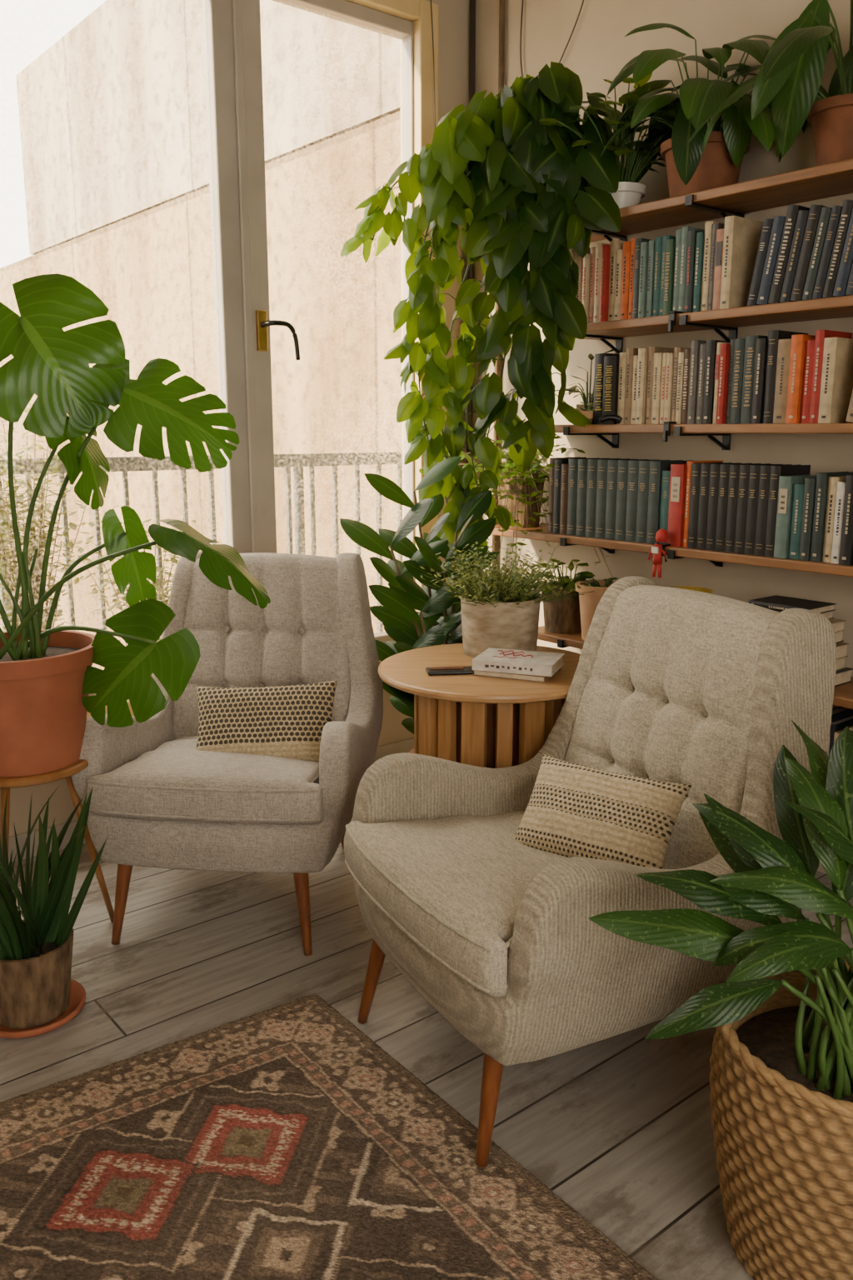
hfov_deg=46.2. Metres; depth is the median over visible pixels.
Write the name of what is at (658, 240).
book
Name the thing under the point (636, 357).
book
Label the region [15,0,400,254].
wall
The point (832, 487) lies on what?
book
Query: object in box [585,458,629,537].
book
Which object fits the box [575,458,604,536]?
book
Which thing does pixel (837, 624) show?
book
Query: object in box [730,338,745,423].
book
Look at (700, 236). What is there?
book
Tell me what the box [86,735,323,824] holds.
seat cushion
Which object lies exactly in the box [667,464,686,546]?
book
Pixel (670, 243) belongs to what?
book
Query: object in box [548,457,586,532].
book
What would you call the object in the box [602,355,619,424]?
book
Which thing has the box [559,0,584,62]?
hanging cable
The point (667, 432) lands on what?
clip
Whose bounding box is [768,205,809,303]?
book
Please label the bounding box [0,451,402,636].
balcony railing
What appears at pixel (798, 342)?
book
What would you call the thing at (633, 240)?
book
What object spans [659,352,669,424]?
book
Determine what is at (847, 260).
book
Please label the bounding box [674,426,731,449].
shelf bracket
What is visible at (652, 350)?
book
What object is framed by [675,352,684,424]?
book
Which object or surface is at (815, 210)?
book
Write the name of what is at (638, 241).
book
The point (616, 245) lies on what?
book
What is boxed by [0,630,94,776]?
pot
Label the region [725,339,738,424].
book
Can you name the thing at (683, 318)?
shelf bracket
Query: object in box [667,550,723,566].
shelf bracket
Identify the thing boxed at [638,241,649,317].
book
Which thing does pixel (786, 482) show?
book
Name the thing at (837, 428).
wall shelf
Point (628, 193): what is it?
pot
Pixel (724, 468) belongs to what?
book
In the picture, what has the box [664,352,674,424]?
book
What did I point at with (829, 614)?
book
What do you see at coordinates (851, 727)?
book
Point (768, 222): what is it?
book
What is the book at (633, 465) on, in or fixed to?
on the wall shelf at (824, 567)
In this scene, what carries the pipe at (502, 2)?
attached to the wall at (597, 49)
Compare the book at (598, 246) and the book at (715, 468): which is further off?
the book at (598, 246)
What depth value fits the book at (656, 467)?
3.27 m
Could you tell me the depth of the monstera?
2.50 m
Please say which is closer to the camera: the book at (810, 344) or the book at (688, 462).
the book at (810, 344)
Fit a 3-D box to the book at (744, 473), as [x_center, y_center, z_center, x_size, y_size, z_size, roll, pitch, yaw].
[1.015,-0.405,3.070,0.170,0.265,0.034,-10,15,-38]
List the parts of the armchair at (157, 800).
leg, armrest, backrest, leg, armrest, leg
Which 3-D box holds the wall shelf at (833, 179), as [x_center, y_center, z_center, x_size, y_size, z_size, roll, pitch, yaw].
[1.155,-1.270,2.746,0.259,0.028,2.180,-10,15,-38]
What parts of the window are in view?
sash, handle plate, handle lever, sash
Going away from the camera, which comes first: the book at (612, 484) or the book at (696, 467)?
the book at (696, 467)
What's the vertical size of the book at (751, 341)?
0.251 m
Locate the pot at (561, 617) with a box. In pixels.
[543,582,581,634]
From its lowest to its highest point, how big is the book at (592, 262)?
0.245 m
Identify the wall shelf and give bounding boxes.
[490,524,852,576]
[529,423,852,434]
[537,625,852,709]
[575,295,852,339]
[590,158,852,241]
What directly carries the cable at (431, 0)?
hanging from the ceiling
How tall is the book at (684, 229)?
0.255 m
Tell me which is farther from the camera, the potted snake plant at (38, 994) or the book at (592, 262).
the book at (592, 262)
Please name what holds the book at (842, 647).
on the book at (840, 662)
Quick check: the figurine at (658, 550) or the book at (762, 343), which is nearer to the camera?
the book at (762, 343)
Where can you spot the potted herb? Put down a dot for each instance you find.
(504, 613)
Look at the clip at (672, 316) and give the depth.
3.08 m
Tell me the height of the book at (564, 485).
0.249 m
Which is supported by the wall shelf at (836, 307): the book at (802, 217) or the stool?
the book at (802, 217)
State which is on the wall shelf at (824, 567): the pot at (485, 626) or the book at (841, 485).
the book at (841, 485)
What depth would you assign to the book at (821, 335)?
2.79 m
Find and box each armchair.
[71,550,383,955]
[344,575,836,1167]
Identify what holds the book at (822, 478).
on the wall shelf at (824, 567)
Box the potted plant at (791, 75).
[685,0,852,165]
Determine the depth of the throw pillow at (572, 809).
2.15 m
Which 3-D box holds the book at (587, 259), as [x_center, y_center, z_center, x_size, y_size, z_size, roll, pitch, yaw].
[0.589,-1.190,3.412,0.153,0.224,0.022,-10,15,-38]
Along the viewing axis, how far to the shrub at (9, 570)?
3.64 m
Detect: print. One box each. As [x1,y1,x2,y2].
[485,664,532,671]
[492,650,533,658]
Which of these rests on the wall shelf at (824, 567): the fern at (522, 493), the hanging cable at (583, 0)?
the fern at (522, 493)
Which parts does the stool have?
leg, stool seat, leg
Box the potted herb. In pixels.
[420,539,590,657]
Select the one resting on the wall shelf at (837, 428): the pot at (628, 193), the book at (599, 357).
the book at (599, 357)
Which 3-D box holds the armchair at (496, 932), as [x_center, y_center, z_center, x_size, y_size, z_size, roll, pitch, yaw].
[0.322,0.432,2.247,0.898,1.037,0.796,-6,13,-27]
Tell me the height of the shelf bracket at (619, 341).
0.075 m
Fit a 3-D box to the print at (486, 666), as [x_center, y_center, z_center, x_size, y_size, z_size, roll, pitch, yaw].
[0.224,0.076,2.735,0.134,0.008,0.001,4,13,20]
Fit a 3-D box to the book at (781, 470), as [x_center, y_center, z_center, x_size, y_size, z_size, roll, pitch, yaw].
[1.079,-0.388,2.990,0.165,0.265,0.034,-10,15,-38]
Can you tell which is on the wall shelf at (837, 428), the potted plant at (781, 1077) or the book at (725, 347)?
the book at (725, 347)
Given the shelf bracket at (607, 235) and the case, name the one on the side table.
the case
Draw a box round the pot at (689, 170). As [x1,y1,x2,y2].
[660,130,750,197]
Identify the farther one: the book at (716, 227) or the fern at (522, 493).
the fern at (522, 493)
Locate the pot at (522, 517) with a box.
[497,473,544,528]
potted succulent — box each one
[555,347,619,422]
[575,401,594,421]
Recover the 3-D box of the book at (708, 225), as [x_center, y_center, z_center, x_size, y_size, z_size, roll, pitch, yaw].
[0.907,-1.135,3.069,0.167,0.259,0.028,-10,15,-38]
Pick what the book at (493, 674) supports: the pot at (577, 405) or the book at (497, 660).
the book at (497, 660)
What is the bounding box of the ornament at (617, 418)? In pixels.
[599,414,622,423]
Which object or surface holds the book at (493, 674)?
on the side table
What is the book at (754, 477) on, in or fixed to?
on the wall shelf at (824, 567)
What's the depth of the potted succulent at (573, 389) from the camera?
3.54 m
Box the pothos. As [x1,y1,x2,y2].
[340,61,630,559]
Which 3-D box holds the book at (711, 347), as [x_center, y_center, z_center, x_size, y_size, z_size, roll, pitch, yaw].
[0.917,-0.795,3.093,0.159,0.246,0.033,-10,15,-38]
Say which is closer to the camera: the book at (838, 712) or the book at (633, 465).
the book at (838, 712)
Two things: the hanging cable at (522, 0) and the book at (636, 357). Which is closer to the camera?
the book at (636, 357)
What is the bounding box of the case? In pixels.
[425,665,474,674]
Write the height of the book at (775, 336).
0.260 m
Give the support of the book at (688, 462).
on the wall shelf at (824, 567)
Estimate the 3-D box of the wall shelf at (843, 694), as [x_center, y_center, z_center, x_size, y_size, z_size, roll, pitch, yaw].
[1.155,0.130,3.041,0.259,0.028,2.180,-10,15,-38]
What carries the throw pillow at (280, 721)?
on the armchair at (157, 800)
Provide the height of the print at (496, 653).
0.004 m
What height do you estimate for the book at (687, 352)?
0.227 m
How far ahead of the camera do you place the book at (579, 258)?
3.40 m
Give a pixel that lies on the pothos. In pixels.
(518, 190)
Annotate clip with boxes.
[663,421,676,441]
[668,310,683,332]
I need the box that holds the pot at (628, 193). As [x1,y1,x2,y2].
[608,181,646,208]
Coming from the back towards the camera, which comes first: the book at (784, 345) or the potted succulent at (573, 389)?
the potted succulent at (573, 389)
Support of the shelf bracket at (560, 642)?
attached to the wall at (597, 49)
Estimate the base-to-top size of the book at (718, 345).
0.239 m
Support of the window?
in the wall at (453, 15)
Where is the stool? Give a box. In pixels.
[0,759,114,922]
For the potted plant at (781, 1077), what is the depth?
1.58 m
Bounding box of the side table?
[378,643,580,768]
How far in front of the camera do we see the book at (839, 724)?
2.91 m
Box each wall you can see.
[0,0,469,836]
[0,110,402,669]
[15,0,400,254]
[471,0,852,874]
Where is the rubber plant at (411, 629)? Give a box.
[340,456,499,753]
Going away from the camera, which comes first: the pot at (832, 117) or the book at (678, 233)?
the pot at (832, 117)
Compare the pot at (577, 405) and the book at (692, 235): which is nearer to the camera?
the book at (692, 235)
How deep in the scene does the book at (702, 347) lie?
3.07 m
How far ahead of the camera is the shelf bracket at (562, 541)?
3.56 m
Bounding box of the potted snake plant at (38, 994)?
[0,784,106,1038]
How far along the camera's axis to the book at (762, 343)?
2.91 m
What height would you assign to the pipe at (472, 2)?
3.189 m
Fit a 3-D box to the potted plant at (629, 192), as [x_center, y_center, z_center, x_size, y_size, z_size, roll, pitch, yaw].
[0.616,-1.620,3.279,0.528,0.437,0.565,0,12,0]
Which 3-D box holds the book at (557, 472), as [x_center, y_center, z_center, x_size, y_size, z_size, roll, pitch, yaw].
[0.532,-0.526,3.649,0.167,0.264,0.036,-10,15,-38]
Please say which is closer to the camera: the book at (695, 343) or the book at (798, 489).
the book at (798, 489)
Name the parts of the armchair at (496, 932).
leg, leg, armrest, armrest, backrest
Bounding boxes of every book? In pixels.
[472,647,564,676]
[472,668,560,682]
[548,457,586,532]
[553,459,569,533]
[560,463,569,534]
[566,457,599,535]
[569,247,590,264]
[575,254,582,301]
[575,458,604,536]
[580,258,583,303]
[582,254,590,323]
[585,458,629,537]
[588,246,595,323]
[593,242,610,322]
[593,353,619,424]
[595,458,629,538]
[599,244,610,321]
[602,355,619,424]
[605,459,636,539]
[608,240,625,320]
[614,249,622,319]
[615,459,657,540]
[616,352,626,424]
[620,241,630,319]
[624,347,638,424]
[625,459,659,541]
[628,238,636,319]
[630,355,638,424]
[632,238,651,318]
[635,348,648,424]
[635,460,671,543]
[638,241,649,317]
[645,240,655,316]
[645,346,674,424]
[646,460,693,544]
[651,352,663,424]
[652,236,662,316]
[658,470,670,543]
[659,235,675,315]
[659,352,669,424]
[662,239,675,314]
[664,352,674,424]
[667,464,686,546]
[670,347,687,421]
[672,229,681,310]
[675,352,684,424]
[677,225,704,311]
[680,348,691,424]
[682,460,723,547]
[683,230,704,313]
[687,340,706,424]
[687,462,720,548]
[692,231,704,311]
[695,343,706,424]
[696,462,737,549]
[700,220,724,310]
[701,340,730,424]
[705,462,741,550]
[707,223,724,310]
[712,228,724,309]
[712,342,730,424]
[715,463,749,551]
[716,343,730,424]
[720,215,763,309]
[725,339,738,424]
[725,463,767,552]
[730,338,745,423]
[734,463,771,553]
[740,335,768,423]
[744,464,781,554]
[746,218,774,305]
[748,595,836,613]
[750,338,767,423]
[754,464,799,555]
[756,215,785,304]
[762,330,808,423]
[765,464,810,556]
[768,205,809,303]
[773,339,791,423]
[773,610,834,619]
[774,475,816,558]
[780,210,809,302]
[785,334,815,423]
[787,483,804,559]
[790,205,829,300]
[799,340,815,423]
[799,477,816,560]
[801,206,832,299]
[809,330,852,423]
[810,471,852,561]
[812,205,842,299]
[818,337,852,423]
[822,200,852,298]
[822,475,846,562]
[829,618,846,632]
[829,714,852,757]
[830,481,845,564]
[831,706,852,721]
[833,209,852,296]
[834,729,843,742]
[835,630,844,643]
[835,667,852,686]
[836,642,849,659]
[836,657,846,669]
[839,475,852,565]
[843,725,852,733]
[845,262,852,294]
[845,390,852,422]
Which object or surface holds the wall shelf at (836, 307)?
attached to the wall at (597, 49)
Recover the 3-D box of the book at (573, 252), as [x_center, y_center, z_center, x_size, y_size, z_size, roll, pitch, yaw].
[0.552,-1.222,3.471,0.166,0.262,0.028,-10,15,-38]
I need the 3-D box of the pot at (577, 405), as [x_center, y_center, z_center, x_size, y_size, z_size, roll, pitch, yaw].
[0.579,-0.804,3.564,0.092,0.070,0.092,0,12,0]
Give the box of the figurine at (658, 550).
[648,529,670,577]
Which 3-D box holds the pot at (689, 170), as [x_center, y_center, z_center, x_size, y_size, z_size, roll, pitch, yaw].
[0.849,-1.433,3.063,0.266,0.160,0.266,0,12,0]
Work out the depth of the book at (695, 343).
3.08 m
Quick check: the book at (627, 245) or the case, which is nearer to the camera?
the case
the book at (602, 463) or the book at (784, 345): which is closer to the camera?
the book at (784, 345)
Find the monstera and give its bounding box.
[0,273,270,776]
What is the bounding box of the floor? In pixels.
[0,818,852,1279]
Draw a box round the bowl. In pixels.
[669,585,713,593]
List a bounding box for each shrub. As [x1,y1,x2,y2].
[0,407,107,630]
[69,505,216,645]
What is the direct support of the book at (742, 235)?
on the wall shelf at (836, 307)
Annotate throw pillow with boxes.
[195,680,337,761]
[514,754,692,869]
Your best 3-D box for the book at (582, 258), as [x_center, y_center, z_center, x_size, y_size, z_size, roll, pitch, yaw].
[0.591,-1.198,3.443,0.158,0.228,0.024,-10,15,-38]
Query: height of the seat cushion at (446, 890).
0.202 m
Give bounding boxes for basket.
[709,961,852,1279]
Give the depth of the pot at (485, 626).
2.96 m
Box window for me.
[86,0,439,719]
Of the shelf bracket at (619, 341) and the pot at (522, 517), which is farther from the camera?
the pot at (522, 517)
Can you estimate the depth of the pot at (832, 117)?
2.68 m
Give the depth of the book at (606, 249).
3.30 m
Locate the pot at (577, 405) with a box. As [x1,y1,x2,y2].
[576,404,593,422]
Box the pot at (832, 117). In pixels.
[807,93,852,165]
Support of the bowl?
on the book
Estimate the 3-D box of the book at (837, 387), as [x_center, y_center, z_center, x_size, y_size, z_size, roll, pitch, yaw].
[1.172,-0.729,2.821,0.165,0.230,0.036,-10,15,-38]
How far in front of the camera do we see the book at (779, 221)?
2.84 m
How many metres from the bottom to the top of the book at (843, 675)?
0.040 m
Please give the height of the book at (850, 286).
0.254 m
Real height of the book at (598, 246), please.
0.252 m
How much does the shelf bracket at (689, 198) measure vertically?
0.075 m
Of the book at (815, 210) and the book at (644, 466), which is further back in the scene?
the book at (644, 466)
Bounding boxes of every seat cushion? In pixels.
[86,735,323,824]
[344,810,664,997]
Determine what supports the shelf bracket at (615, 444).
attached to the wall at (597, 49)
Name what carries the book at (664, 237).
on the wall shelf at (836, 307)
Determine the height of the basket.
0.432 m
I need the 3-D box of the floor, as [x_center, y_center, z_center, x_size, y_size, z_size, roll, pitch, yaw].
[-0.035,1.149,1.482,4.300,0.060,4.600,-10,15,-38]
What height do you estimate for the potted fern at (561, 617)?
0.267 m
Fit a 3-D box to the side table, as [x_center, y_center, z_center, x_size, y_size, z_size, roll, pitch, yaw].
[0.190,0.432,2.973,0.662,0.729,0.662,0,12,0]
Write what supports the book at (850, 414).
on the wall shelf at (837, 428)
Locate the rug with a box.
[0,993,658,1279]
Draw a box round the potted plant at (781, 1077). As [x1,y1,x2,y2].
[589,719,852,1279]
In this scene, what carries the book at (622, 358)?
on the wall shelf at (837, 428)
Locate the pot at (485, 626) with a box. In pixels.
[460,592,540,657]
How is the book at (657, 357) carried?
on the wall shelf at (837, 428)
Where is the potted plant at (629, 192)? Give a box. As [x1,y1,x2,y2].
[540,72,678,208]
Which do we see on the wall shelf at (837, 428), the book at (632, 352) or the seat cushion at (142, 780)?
the book at (632, 352)
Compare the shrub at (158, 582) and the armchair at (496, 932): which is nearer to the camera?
the armchair at (496, 932)
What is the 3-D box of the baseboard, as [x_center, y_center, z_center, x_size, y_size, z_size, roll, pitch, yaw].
[-1.485,0.710,3.201,4.300,0.089,0.017,-10,15,-38]
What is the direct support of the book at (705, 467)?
on the wall shelf at (824, 567)
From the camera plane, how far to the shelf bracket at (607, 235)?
3.45 m
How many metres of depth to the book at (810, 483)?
2.85 m
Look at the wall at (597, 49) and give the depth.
3.38 m
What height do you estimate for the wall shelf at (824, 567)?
0.028 m
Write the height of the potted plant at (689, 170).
0.463 m
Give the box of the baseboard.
[8,737,414,863]
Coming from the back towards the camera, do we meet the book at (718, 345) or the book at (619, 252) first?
the book at (619, 252)
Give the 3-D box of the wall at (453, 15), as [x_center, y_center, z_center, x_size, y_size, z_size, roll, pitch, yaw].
[-0.916,-0.929,3.437,5.900,3.200,0.141,-10,15,-38]
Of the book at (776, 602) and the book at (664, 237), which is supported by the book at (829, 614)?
the book at (776, 602)
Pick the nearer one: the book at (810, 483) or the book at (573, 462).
the book at (810, 483)
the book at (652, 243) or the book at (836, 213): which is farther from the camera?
the book at (652, 243)
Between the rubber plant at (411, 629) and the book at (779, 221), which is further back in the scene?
the rubber plant at (411, 629)
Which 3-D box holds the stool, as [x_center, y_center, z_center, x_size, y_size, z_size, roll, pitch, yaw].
[-1.085,0.582,2.764,0.368,0.524,0.380,0,12,0]
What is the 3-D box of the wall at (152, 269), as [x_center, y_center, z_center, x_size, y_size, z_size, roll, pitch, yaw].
[-3.748,-1.331,12.088,0.860,6.420,16.640,-10,15,-38]
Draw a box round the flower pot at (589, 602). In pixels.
[575,575,618,639]
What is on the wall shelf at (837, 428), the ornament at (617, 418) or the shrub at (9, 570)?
the ornament at (617, 418)
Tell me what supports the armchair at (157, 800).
on the floor
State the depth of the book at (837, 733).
2.89 m
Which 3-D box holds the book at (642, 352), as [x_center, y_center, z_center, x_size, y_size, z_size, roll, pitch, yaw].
[0.753,-0.833,3.293,0.164,0.238,0.027,-10,15,-38]
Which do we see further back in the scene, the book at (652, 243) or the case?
the book at (652, 243)
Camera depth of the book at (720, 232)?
2.97 m
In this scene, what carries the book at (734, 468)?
on the wall shelf at (824, 567)
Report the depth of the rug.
1.89 m
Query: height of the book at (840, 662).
0.035 m
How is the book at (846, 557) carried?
on the wall shelf at (824, 567)
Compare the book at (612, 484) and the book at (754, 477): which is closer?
the book at (754, 477)
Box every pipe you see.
[465,0,475,463]
[492,0,505,575]
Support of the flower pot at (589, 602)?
on the wall shelf at (843, 694)
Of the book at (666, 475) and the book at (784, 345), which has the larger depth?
the book at (666, 475)
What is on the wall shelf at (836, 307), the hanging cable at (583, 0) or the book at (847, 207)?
the book at (847, 207)
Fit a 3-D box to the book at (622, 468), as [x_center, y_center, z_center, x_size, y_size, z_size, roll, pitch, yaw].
[0.718,-0.480,3.421,0.165,0.268,0.044,-10,15,-38]
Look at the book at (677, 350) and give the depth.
3.15 m
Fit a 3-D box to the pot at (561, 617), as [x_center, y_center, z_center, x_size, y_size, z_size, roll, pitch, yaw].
[0.515,-0.119,3.740,0.170,0.170,0.170,0,12,0]
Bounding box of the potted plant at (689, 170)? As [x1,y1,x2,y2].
[600,22,829,197]
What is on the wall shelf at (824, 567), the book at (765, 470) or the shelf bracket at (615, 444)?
the book at (765, 470)
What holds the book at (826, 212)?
on the wall shelf at (836, 307)
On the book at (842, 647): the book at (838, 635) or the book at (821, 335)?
the book at (838, 635)
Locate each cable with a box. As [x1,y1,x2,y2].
[430,0,435,128]
[520,0,524,79]
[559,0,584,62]
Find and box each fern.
[419,434,613,580]
[535,558,594,634]
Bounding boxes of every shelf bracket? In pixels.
[557,639,568,648]
[560,537,614,554]
[563,426,619,448]
[585,335,623,354]
[591,230,627,242]
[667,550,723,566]
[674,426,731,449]
[679,315,737,341]
[685,194,744,218]

